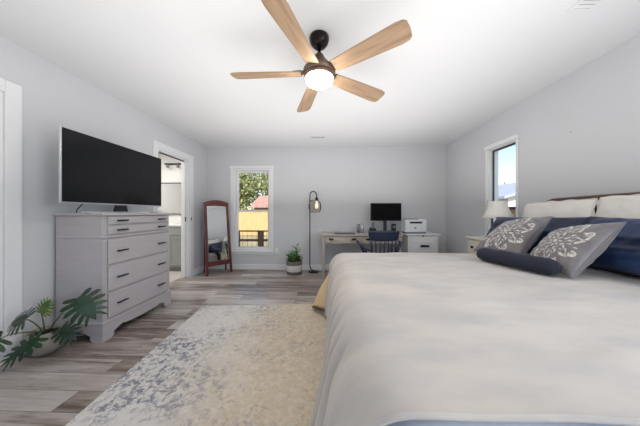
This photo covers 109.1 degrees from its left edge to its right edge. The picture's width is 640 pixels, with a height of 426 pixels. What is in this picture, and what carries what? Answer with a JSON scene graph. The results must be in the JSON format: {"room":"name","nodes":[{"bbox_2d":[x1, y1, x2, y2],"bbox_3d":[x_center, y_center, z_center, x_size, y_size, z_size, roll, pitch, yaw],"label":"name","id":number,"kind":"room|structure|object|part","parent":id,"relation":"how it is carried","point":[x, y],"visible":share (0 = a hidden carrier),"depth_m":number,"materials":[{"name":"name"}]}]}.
{"room":"bedroom","nodes":[
{"label":"bedroom","id":0,"kind":"room"},
{"bbox_2d":[0,35,207,362],"bbox_3d":[-2.448,-0.095,1.551,0.140,2.450,6.410,0,0,2],"label":"wall","id":1,"kind":"structure","parent":0,"point":[53,97],"depth_m":2.01,"materials":[{"name":"grey paint"}]},
{"bbox_2d":[0,78,21,364],"bbox_3d":[-2.448,0.065,1.288,0.158,2.130,1.035,0,0,2],"label":"door","id":2,"kind":"structure","parent":1,"relation":"in","point":[12,91],"depth_m":1.73,"materials":[{"name":"white paint"}]},
{"bbox_2d":[24,265,205,354],"bbox_3d":[-2.371,1.077,1.548,0.014,0.105,6.130,0,0,2],"label":"baseboard","id":3,"kind":"structure","parent":1,"relation":"attached to","point":[200,269],"depth_m":4.29,"materials":[{"name":"white paint"}]},
{"bbox_2d":[152,140,193,277],"bbox_3d":[-2.364,0.058,3.631,0.163,2.145,0.945,0,0,2],"label":"door frame","id":4,"kind":"structure","parent":1,"relation":"in","point":[187,161],"depth_m":3.99,"materials":[{"name":"white paint"}]},
{"bbox_3d":[-2.364,0.110,3.970,0.040,2.020,0.042,0,0,2],"label":"pocket door","id":5,"kind":"part","parent":4,"relation":"part of","materials":[{"name":"white paint"}]},
{"bbox_2d":[0,269,328,425],"bbox_3d":[-1.074,1.190,1.643,7.140,0.121,6.690,0,0,2],"label":"floor","id":6,"kind":"structure","parent":0,"point":[52,389],"depth_m":1.89,"materials":[{"name":"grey wood"}]},
{"bbox_2d":[0,288,107,372],"bbox_3d":[-2.048,0.870,1.622,0.599,0.521,0.664,0,0,2],"label":"leaf plant","id":7,"kind":"object","parent":6,"relation":"on","point":[42,341],"visible":1,"depth_m":1.78,"materials":[{"name":"plant"}]},
{"bbox_3d":[-2.148,0.893,1.649,0.012,0.152,0.334,0,0,-21],"label":"stem","id":8,"kind":"part","parent":7,"relation":"part of","materials":[{"name":"green plant"}]},
{"bbox_3d":[-2.115,0.850,1.692,0.012,0.237,0.301,0,0,-35],"label":"stem","id":9,"kind":"part","parent":7,"relation":"part of","materials":[{"name":"green plant"}]},
{"bbox_3d":[-2.211,0.877,1.818,0.011,0.178,0.054,0,0,-24],"label":"stem","id":10,"kind":"part","parent":7,"relation":"part of","materials":[{"name":"green plant"}]},
{"bbox_3d":[-2.223,1.039,1.843,0.234,0.182,0.234,0,0,2],"label":"pot","id":11,"kind":"part","parent":7,"relation":"part of","materials":[{"name":"ceramic"}]},
{"bbox_3d":[-2.046,0.815,1.816,0.290,0.306,0.012,0,0,9],"label":"stem","id":12,"kind":"part","parent":7,"relation":"part of","materials":[{"name":"green plant"}]},
{"bbox_2d":[54,213,170,342],"bbox_3d":[-2.082,0.565,2.419,0.470,1.130,0.872,0,0,2],"label":"dresser","id":13,"kind":"object","parent":6,"relation":"on","point":[125,256],"visible":0.99,"depth_m":2.07,"materials":[{"name":"grey paint"}]},
{"bbox_2d":[59,126,160,212],"bbox_3d":[-2.000,-0.339,2.305,0.192,0.675,1.064,0,0,9],"label":"television","id":14,"kind":"object","parent":13,"relation":"on","point":[92,170],"visible":1,"depth_m":2.10,"materials":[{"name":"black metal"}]},
{"bbox_3d":[-2.091,0.215,2.419,0.424,0.020,0.852,0,0,2],"label":"waist moulding","id":15,"kind":"part","parent":13,"relation":"part of","materials":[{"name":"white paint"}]},
{"bbox_3d":[-2.084,0.969,2.419,0.436,0.021,0.872,0,0,2],"label":"moulding","id":16,"kind":"part","parent":13,"relation":"part of","materials":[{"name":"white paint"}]},
{"bbox_3d":[-1.883,0.830,2.412,0.017,0.222,0.750,0,0,2],"label":"drawer","id":17,"kind":"part","parent":13,"relation":"part of","materials":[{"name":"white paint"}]},
{"bbox_3d":[-1.883,0.590,2.412,0.017,0.222,0.750,0,0,2],"label":"drawer","id":18,"kind":"part","parent":13,"relation":"part of","materials":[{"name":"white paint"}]},
{"bbox_3d":[-1.883,0.350,2.412,0.017,0.222,0.750,0,0,2],"label":"drawer","id":19,"kind":"part","parent":13,"relation":"part of","materials":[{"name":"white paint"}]},
{"bbox_3d":[-1.883,0.157,2.412,0.017,0.074,0.750,0,0,2],"label":"drawer","id":20,"kind":"part","parent":13,"relation":"part of","materials":[{"name":"grey paint"}]},
{"bbox_3d":[-1.883,0.070,2.412,0.017,0.068,0.750,0,0,2],"label":"drawer","id":21,"kind":"part","parent":13,"relation":"part of","materials":[{"name":"grey paint"}]},
{"bbox_2d":[152,210,161,212],"bbox_3d":[-1.975,-0.018,2.765,0.080,0.033,0.080,0,0,2],"label":"media box","id":22,"kind":"object","parent":13,"relation":"on","point":[153,211],"visible":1,"depth_m":2.73,"materials":[{"name":"white paint"}]},
{"bbox_2d":[169,219,180,270],"bbox_3d":[-3.149,0.629,4.714,1.400,0.999,0.685,0,0,2],"label":"bathroom vanity","id":23,"kind":"object","parent":6,"relation":"on","point":[174,224],"visible":0.12,"depth_m":4.38,"materials":[{"name":"grey paint"}]},
{"bbox_3d":[-2.713,0.352,4.386,0.427,0.155,0.019,0,0,2],"label":"drawer","id":24,"kind":"part","parent":23,"relation":"part of","materials":[{"name":"grey paint"}]},
{"bbox_3d":[-2.713,0.730,4.386,0.427,0.560,0.019,0,0,2],"label":"door","id":25,"kind":"part","parent":23,"relation":"part of","materials":[{"name":"grey paint"}]},
{"bbox_2d":[169,219,180,226],"bbox_3d":[-3.148,0.195,4.719,1.400,0.130,0.675,0,0,2],"label":"countertop","id":26,"kind":"structure","parent":23,"relation":"on","point":[172,222],"depth_m":4.96,"materials":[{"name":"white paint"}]},
{"bbox_2d":[65,304,326,425],"bbox_3d":[-0.119,1.123,1.278,2.450,0.012,3.050,0,0,-2],"label":"area rug","id":27,"kind":"object","parent":6,"relation":"on","point":[225,365],"visible":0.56,"depth_m":1.56,"materials":[{"name":"beige carpet"}]},
{"bbox_2d":[203,200,232,276],"bbox_3d":[-1.940,0.443,4.307,0.254,1.375,0.478,0,0,45],"label":"mirror","id":28,"kind":"object","parent":6,"relation":"on","point":[216,215],"visible":1,"depth_m":4.28,"materials":[{"name":"brown wood"}]},
{"bbox_3d":[-2.134,0.549,4.231,0.086,1.139,0.024,0,0,45],"label":"leg","id":29,"kind":"part","parent":28,"relation":"part of","materials":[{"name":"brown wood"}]},
{"bbox_3d":[-2.066,0.465,4.138,0.043,1.330,0.199,0,0,-38],"label":"post","id":30,"kind":"part","parent":28,"relation":"part of","materials":[{"name":"brown wood"}]},
{"bbox_3d":[-1.976,-0.185,4.343,0.051,0.120,0.445,0,0,45],"label":"rail","id":31,"kind":"part","parent":28,"relation":"part of","materials":[{"name":"brown wood"}]},
{"bbox_2d":[207,206,227,261],"bbox_3d":[-1.927,0.374,4.294,0.133,1.012,0.354,0,0,45],"label":"mirror glass","id":32,"kind":"object","parent":28,"relation":"on","point":[217,216],"depth_m":4.29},
{"bbox_3d":[-1.878,0.925,4.245,0.038,0.090,0.421,0,0,45],"label":"rail","id":33,"kind":"part","parent":28,"relation":"part of","materials":[{"name":"brown wood"}]},
{"bbox_3d":[-1.772,0.465,4.433,0.199,1.330,0.043,0,0,38],"label":"post","id":34,"kind":"part","parent":28,"relation":"part of","materials":[{"name":"brown wood"}]},
{"bbox_2d":[285,243,303,275],"bbox_3d":[-0.479,0.852,4.216,0.377,0.554,0.388,0,0,2],"label":"potted plant","id":35,"kind":"object","parent":6,"relation":"on","point":[294,263],"visible":1,"depth_m":4.14,"materials":[{"name":"green plant"}]},
{"bbox_3d":[-0.478,1.012,4.239,0.298,0.115,0.298,0,0,2],"label":"pot","id":36,"kind":"part","parent":35,"relation":"part of","materials":[{"name":"white ceramic"}]},
{"bbox_3d":[-0.478,1.099,4.239,0.280,0.059,0.280,0,0,2],"label":"pot","id":37,"kind":"part","parent":35,"relation":"part of","materials":[{"name":"grey ceramic"}]},
{"bbox_2d":[308,191,320,272],"bbox_3d":[-0.105,0.352,4.366,0.254,1.554,0.242,0,0,2],"label":"floor lamp","id":38,"kind":"object","parent":6,"relation":"on","point":[316,198],"visible":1,"depth_m":4.36,"materials":[{"name":"black metal"}]},
{"bbox_2d":[321,232,402,278],"bbox_3d":[0.722,0.750,4.163,1.395,0.760,0.588,0,0,2],"label":"writing desk","id":39,"kind":"object","parent":6,"relation":"on","point":[327,237],"visible":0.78,"depth_m":3.91,"materials":[{"name":"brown wood"}]},
{"bbox_3d":[0.062,0.763,3.945,0.052,0.734,0.052,0,0,2],"label":"leg","id":40,"kind":"part","parent":39,"relation":"part of","materials":[{"name":"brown wood"}]},
{"bbox_3d":[0.400,0.462,3.909,0.606,0.107,0.017,0,0,2],"label":"drawer","id":41,"kind":"part","parent":39,"relation":"part of","materials":[{"name":"brown wood"}]},
{"bbox_2d":[334,232,354,233],"bbox_3d":[0.437,0.359,4.090,0.370,0.020,0.246,0,0,2],"label":"laptop","id":42,"kind":"object","parent":39,"relation":"on","point":[334,232],"visible":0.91,"depth_m":4.03,"materials":[{"name":"silver plastic"}]},
{"bbox_2d":[360,224,363,232],"bbox_3d":[0.795,0.286,4.305,0.068,0.166,0.068,0,0,2],"label":"tumbler","id":43,"kind":"object","parent":39,"relation":"on","point":[361,225],"visible":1,"depth_m":4.28,"materials":[{"name":"silver metal"}]},
{"bbox_2d":[369,222,376,230],"bbox_3d":[1.005,0.271,4.318,0.130,0.196,0.140,0,0,2],"label":"desk phone","id":44,"kind":"object","parent":39,"relation":"on","point":[372,228],"visible":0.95,"depth_m":4.31,"materials":[{"name":"black plastic"}]},
{"bbox_3d":[1.026,0.462,3.887,0.606,0.107,0.017,0,0,2],"label":"drawer","id":45,"kind":"part","parent":39,"relation":"part of","materials":[{"name":"brown wood"}]},
{"bbox_2d":[370,203,400,229],"bbox_3d":[1.212,0.094,4.226,0.560,0.552,0.190,0,0,2],"label":"computer monitor","id":46,"kind":"object","parent":39,"relation":"on","point":[384,212],"visible":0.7,"depth_m":4.18,"materials":[{"name":"black plastic"}]},
{"bbox_2d":[391,223,395,230],"bbox_3d":[1.391,0.284,4.311,0.062,0.169,0.127,0,0,2],"label":"speaker","id":47,"kind":"object","parent":39,"relation":"on","point":[393,226],"visible":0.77,"depth_m":4.25},
{"bbox_2d":[356,230,401,252],"bbox_3d":[0.931,0.691,3.480,0.713,0.883,0.462,0,0,2],"label":"chair","id":48,"kind":"object","parent":6,"relation":"on","point":[379,235],"visible":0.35,"depth_m":3.28,"materials":[{"name":"blue wood"}]},
{"bbox_3d":[0.654,0.499,3.494,0.071,0.121,0.401,0,0,-20],"label":"armrest","id":49,"kind":"part","parent":48,"relation":"part of","materials":[{"name":"blue wood"}]},
{"bbox_3d":[0.924,0.329,3.291,0.454,0.159,0.082,0,0,2],"label":"crest rail","id":50,"kind":"part","parent":48,"relation":"part of","materials":[{"name":"blue wood"}]},
{"bbox_3d":[1.208,0.499,3.474,0.070,0.121,0.401,0,0,24],"label":"armrest","id":51,"kind":"part","parent":48,"relation":"part of","materials":[{"name":"blue wood"}]},
{"bbox_2d":[399,232,440,252],"bbox_3d":[1.775,0.745,4.146,0.600,0.769,0.550,0,0,2],"label":"filing cabinet","id":52,"kind":"object","parent":6,"relation":"on","point":[428,242],"visible":0.45,"depth_m":3.90,"materials":[{"name":"white paint"}]},
{"bbox_2d":[401,219,425,233],"bbox_3d":[1.656,0.230,4.039,0.360,0.259,0.236,0,0,2],"label":"printer","id":53,"kind":"object","parent":52,"relation":"on","point":[408,226],"visible":1,"depth_m":3.93,"materials":[{"name":"grey plastic"}]},
{"bbox_3d":[1.766,0.570,3.902,0.420,0.330,0.017,0,0,2],"label":"drawer","id":54,"kind":"part","parent":52,"relation":"part of","materials":[{"name":"white paint"}]},
{"bbox_3d":[1.771,0.552,3.889,0.300,0.135,0.008,0,0,2],"label":"raised panel","id":55,"kind":"part","parent":52,"relation":"part of","materials":[{"name":"white paint"}]},
{"bbox_2d":[465,236,528,254],"bbox_3d":[2.174,0.724,2.846,0.411,0.811,0.580,0,0,2],"label":"nightstand","id":56,"kind":"object","parent":6,"relation":"on","point":[473,241],"visible":0.17,"depth_m":2.99,"materials":[{"name":"beige paint"}]},
{"bbox_3d":[2.006,0.445,2.852,0.015,0.170,0.480,0,0,2],"label":"drawer","id":57,"kind":"part","parent":56,"relation":"part of","materials":[{"name":"beige paint"}]},
{"bbox_2d":[482,201,513,217],"bbox_3d":[2.188,0.084,2.806,0.325,0.467,0.325,0,0,2],"label":"table lamp","id":58,"kind":"object","parent":56,"relation":"on","point":[495,209],"visible":0.77,"depth_m":2.72,"materials":[{"name":"white fabric"}]},
{"bbox_2d":[546,192,639,277],"bbox_3d":[1.245,0.487,1.418,2.151,1.282,2.002,0,0,2],"label":"bed","id":59,"kind":"object","parent":6,"relation":"on","point":[630,193],"visible":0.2,"depth_m":1.86,"materials":[{"name":"brown wood"}]},
{"bbox_2d":[311,274,328,308],"bbox_3d":[0.705,0.766,1.629,1.706,0.674,2.187,0,0,2],"label":"coverlet","id":60,"kind":"object","parent":59,"relation":"on","point":[319,301],"visible":0.04,"depth_m":2.47,"materials":[{"name":"fabric"}]},
{"bbox_2d":[310,252,639,425],"bbox_3d":[0.943,0.749,1.494,2.020,0.688,2.117,0,0,2],"label":"comforter","id":61,"kind":"object","parent":59,"relation":"on","point":[409,336],"visible":0.93,"depth_m":0.74,"materials":[{"name":"white fabric"}]},
{"bbox_2d":[473,216,552,253],"bbox_3d":[1.740,0.213,2.099,0.348,0.374,0.458,0,0,-5],"label":"patterned pillow","id":62,"kind":"object","parent":61,"relation":"on","point":[518,235],"visible":0.89,"depth_m":1.98,"materials":[{"name":"grey fabric"}]},
{"bbox_2d":[477,248,560,274],"bbox_3d":[1.456,0.353,1.726,0.114,0.114,0.568,0,0,-12],"label":"bolster pillow","id":63,"kind":"object","parent":61,"relation":"on","point":[547,266],"visible":1,"depth_m":1.62,"materials":[{"name":"blue fabric"}]},
{"bbox_2d":[529,222,626,278],"bbox_3d":[1.724,0.228,1.599,0.279,0.353,0.463,0,0,12],"label":"patterned pillow","id":64,"kind":"object","parent":61,"relation":"on","point":[575,248],"visible":0.88,"depth_m":1.44,"materials":[{"name":"grey fabric"}]},
{"bbox_2d":[385,267,639,425],"bbox_3d":[1.135,0.766,1.375,2.026,0.662,2.092,0,0,2],"label":"sheet","id":65,"kind":"object","parent":59,"relation":"on","point":[406,422],"visible":0.02,"depth_m":0.48,"materials":[{"name":"white fabric"}]},
{"bbox_2d":[484,217,588,253],"bbox_3d":[1.990,0.208,2.231,0.235,0.354,0.941,0,0,-1],"label":"pillow","id":66,"kind":"object","parent":59,"relation":"on","point":[556,223],"visible":0.17,"depth_m":1.96,"materials":[{"name":"blue fabric"}]},
{"bbox_2d":[522,198,597,223],"bbox_3d":[2.184,0.142,2.170,0.161,0.525,0.697,0,0,2],"label":"sham","id":67,"kind":"object","parent":59,"relation":"on","point":[583,207],"visible":0.33,"depth_m":2.04,"materials":[{"name":"fabric"}]},
{"bbox_3d":[2.294,-0.104,1.381,0.051,0.099,2.002,0,0,2],"label":"headboard rail","id":68,"kind":"part","parent":59,"relation":"part of","materials":[{"name":"brown wood"}]},
{"bbox_2d":[587,216,639,274],"bbox_3d":[1.955,0.198,1.348,0.258,0.343,0.834,0,0,2],"label":"pillow","id":69,"kind":"object","parent":59,"relation":"on","point":[623,254],"visible":0.5,"depth_m":1.43,"materials":[{"name":"blue fabric"}]},
{"bbox_3d":[2.294,0.382,1.381,0.040,0.996,1.960,0,0,2],"label":"headboard","id":70,"kind":"part","parent":59,"relation":"part of","materials":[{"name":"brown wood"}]},
{"bbox_2d":[595,194,639,218],"bbox_3d":[2.159,0.135,1.480,0.160,0.542,0.691,0,0,2],"label":"sham","id":71,"kind":"object","parent":59,"relation":"on","point":[617,206],"visible":0.38,"depth_m":1.65,"materials":[{"name":"fabric"}]},
{"bbox_2d":[159,154,180,218],"bbox_3d":[-3.460,-0.095,5.123,2.130,2.450,0.100,0,0,2],"label":"wall","id":72,"kind":"structure","parent":0,"point":[172,174],"depth_m":5.07,"materials":[{"name":"white paint"}]},
{"bbox_2d":[159,183,180,213],"bbox_3d":[-3.182,-0.320,5.043,1.190,0.700,0.030,0,0,2],"label":"bathroom mirror","id":73,"kind":"object","parent":72,"relation":"attached to","point":[170,192],"visible":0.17,"depth_m":5.04,"materials":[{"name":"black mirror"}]},
{"bbox_2d":[164,163,180,167],"bbox_3d":[-3.104,-1.042,4.997,0.650,0.105,0.117,0,0,2],"label":"vanity light","id":74,"kind":"object","parent":72,"relation":"attached to","point":[166,164],"visible":0.69,"depth_m":5.00,"materials":[{"name":"black metal"}]},
{"bbox_2d":[0,0,639,147],"bbox_3d":[-0.014,-1.395,1.466,5.010,0.150,6.410,0,0,2],"label":"ceiling","id":75,"kind":"structure","parent":0,"point":[463,64],"depth_m":1.91,"materials":[{"name":"white paint"}]},
{"bbox_2d":[309,136,325,138],"bbox_3d":[-0.043,-1.315,3.964,0.280,0.007,0.120,0,0,2],"label":"ceiling vent","id":76,"kind":"object","parent":75,"relation":"in","point":[310,137],"visible":1,"depth_m":3.96,"materials":[{"name":"white metal"}]},
{"bbox_2d":[230,0,411,111],"bbox_3d":[-0.054,-1.135,1.716,1.238,0.367,1.289,0,0,2],"label":"ceiling fan","id":77,"kind":"object","parent":75,"relation":"hanging from","point":[318,72],"visible":1,"depth_m":1.58,"materials":[{"name":"brown wood"}]},
{"bbox_3d":[-0.407,-1.048,1.732,0.533,0.008,0.144,0,15,3],"label":"blade","id":78,"kind":"part","parent":77,"relation":"part of","materials":[{"name":"brown wood"}]},
{"bbox_3d":[-0.149,-1.048,1.336,0.144,0.008,0.533,16,6,20],"label":"blade","id":79,"kind":"part","parent":77,"relation":"part of","materials":[{"name":"brown wood"}]},
{"bbox_3d":[-0.110,-1.048,2.099,0.144,0.008,0.533,-16,4,-14],"label":"blade","id":80,"kind":"part","parent":77,"relation":"part of","materials":[{"name":"brown wood"}]},
{"bbox_2d":[305,70,332,89],"bbox_3d":[-0.006,-0.980,1.711,0.208,0.055,0.208,0,0,2],"label":"diffuser","id":81,"kind":"object","parent":77,"relation":"attached to","point":[315,79],"depth_m":1.65,"materials":[{"name":"white glass"}]},
{"bbox_3d":[0.331,-1.048,1.930,0.533,0.008,0.144,0,-15,-33],"label":"blade","id":82,"kind":"part","parent":77,"relation":"part of","materials":[{"name":"brown wood"}]},
{"bbox_3d":[0.306,-1.048,1.459,0.533,0.008,0.144,0,-15,39],"label":"blade","id":83,"kind":"part","parent":77,"relation":"part of","materials":[{"name":"brown wood"}]},
{"bbox_2d":[568,0,602,11],"bbox_3d":[1.677,-1.315,1.323,0.140,0.007,0.320,0,0,2],"label":"ceiling vent","id":84,"kind":"object","parent":75,"relation":"in","point":[581,5],"visible":1,"depth_m":1.44,"materials":[{"name":"white metal"}]},
{"bbox_2d":[208,145,445,264],"bbox_3d":[0.094,-0.095,4.599,4.730,2.450,0.140,0,0,2],"label":"wall","id":85,"kind":"structure","parent":0,"point":[345,180],"depth_m":4.52,"materials":[{"name":"grey paint"}]},
{"bbox_2d":[230,165,273,254],"bbox_3d":[-1.363,-0.060,4.630,0.905,1.780,0.180,0,0,2],"label":"window","id":86,"kind":"structure","parent":85,"relation":"in","point":[269,250],"depth_m":4.58,"materials":[{"name":"white paint"}]},
{"bbox_3d":[-1.365,0.770,4.570,0.905,0.020,0.060,0,0,2],"label":"sill","id":87,"kind":"part","parent":86,"relation":"part of","materials":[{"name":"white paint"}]},
{"bbox_3d":[-1.363,0.330,4.645,0.685,0.790,0.030,0,0,2],"label":"sash","id":88,"kind":"part","parent":86,"relation":"part of","materials":[{"name":"clear glass"}]},
{"bbox_3d":[-1.361,-0.440,4.680,0.685,0.830,0.030,0,0,2],"label":"sash","id":89,"kind":"part","parent":86,"relation":"part of","materials":[{"name":"white paint"}]},
{"bbox_2d":[208,264,329,269],"bbox_3d":[0.092,1.077,4.522,4.702,0.105,0.014,0,0,2],"label":"baseboard","id":90,"kind":"structure","parent":85,"relation":"attached to","point":[234,266],"depth_m":4.56,"materials":[{"name":"white paint"}]},
{"bbox_2d":[446,34,639,252],"bbox_3d":[2.419,-0.095,1.382,0.140,2.450,6.410,0,0,2],"label":"wall","id":91,"kind":"structure","parent":0,"point":[598,102],"depth_m":2.20,"materials":[{"name":"grey paint"}]},
{"bbox_2d":[482,134,518,235],"bbox_3d":[2.452,-0.273,3.042,0.190,1.365,0.610,0,0,2],"label":"window","id":92,"kind":"structure","parent":91,"relation":"in","point":[491,155],"depth_m":3.26,"materials":[{"name":"white paint"}]},
{"bbox_3d":[2.476,-0.285,3.026,0.140,1.230,0.500,0,0,2],"label":"frame","id":93,"kind":"part","parent":92,"relation":"part of","materials":[{"name":"white paint"}]},
{"bbox_3d":[2.468,-0.464,3.026,0.014,0.848,0.476,0,0,2],"label":"sash","id":94,"kind":"part","parent":92,"relation":"part of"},
{"label":"outside","id":95,"kind":"structure","parent":0,"visible":0},
{"bbox_2d":[240,235,267,246],"bbox_3d":[10.513,1.630,14.645,100.000,0.100,90.000,0,0,2],"label":"yard","id":96,"kind":"structure","parent":95,"point":[242,243],"depth_m":12.64,"materials":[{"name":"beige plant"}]},
{"bbox_2d":[239,173,267,209],"bbox_3d":[-8.582,-3.263,24.167,8.619,9.709,9.062,0,0,2],"label":"leafy tree","id":97,"kind":"object","parent":96,"relation":"on","point":[248,188],"visible":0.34,"depth_m":23.35,"materials":[{"name":"green plant"}]},
{"bbox_2d":[239,212,267,234],"bbox_3d":[-3.441,0.700,16.131,14.006,1.720,0.035,0,0,2],"label":"fence","id":98,"kind":"object","parent":96,"relation":"on","point":[247,220],"visible":0.11,"depth_m":16.17,"materials":[{"name":"yellow wood"}]},
{"bbox_2d":[250,196,267,209],"bbox_3d":[-4.210,-0.020,21.459,3.900,3.200,2.800,0,0,2],"label":"garden shed","id":99,"kind":"object","parent":96,"relation":"on","point":[261,203],"visible":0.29,"depth_m":20.46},
{"bbox_2d":[252,173,267,195],"bbox_3d":[-5.390,-4.175,30.985,9.300,11.527,8.001,0,0,-38],"label":"leafy tree","id":100,"kind":"object","parent":96,"relation":"on","point":[263,175],"visible":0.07,"depth_m":29.35,"materials":[{"name":"green plant"}]},
{"bbox_2d":[499,182,515,206],"bbox_3d":[15.202,-0.405,17.134,9.000,3.970,8.500,0,0,2],"label":"house","id":101,"kind":"structure","parent":96,"relation":"on","point":[507,192],"depth_m":13.73,"materials":[{"name":"white"}]},
{"bbox_3d":[-1.550,1.560,5.797,4.500,0.140,2.120,0,0,2],"label":"deck","id":102,"kind":"object","parent":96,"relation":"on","visible":0},
{"bbox_2d":[239,230,267,246],"bbox_3d":[-2.020,1.000,6.674,3.500,0.979,0.100,0,0,2],"label":"deck railing","id":103,"kind":"object","parent":102,"relation":"on","point":[260,239],"visible":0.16,"depth_m":6.64,"materials":[{"name":"brown wood"}]},
{"bbox_3d":[-2.020,0.527,6.674,3.500,0.034,0.100,0,0,2],"label":"rail","id":104,"kind":"part","parent":103,"relation":"part of","materials":[{"name":"brown wood"}]},
{"bbox_3d":[-2.020,0.795,6.667,3.500,0.070,0.015,0,0,2],"label":"rail","id":105,"kind":"part","parent":103,"relation":"part of","materials":[{"name":"wood"}]},
{"bbox_3d":[-1.730,1.017,6.664,0.160,0.944,0.080,0,0,2],"label":"post","id":106,"kind":"part","parent":103,"relation":"part of","materials":[{"name":"brown wood"}]}
]}

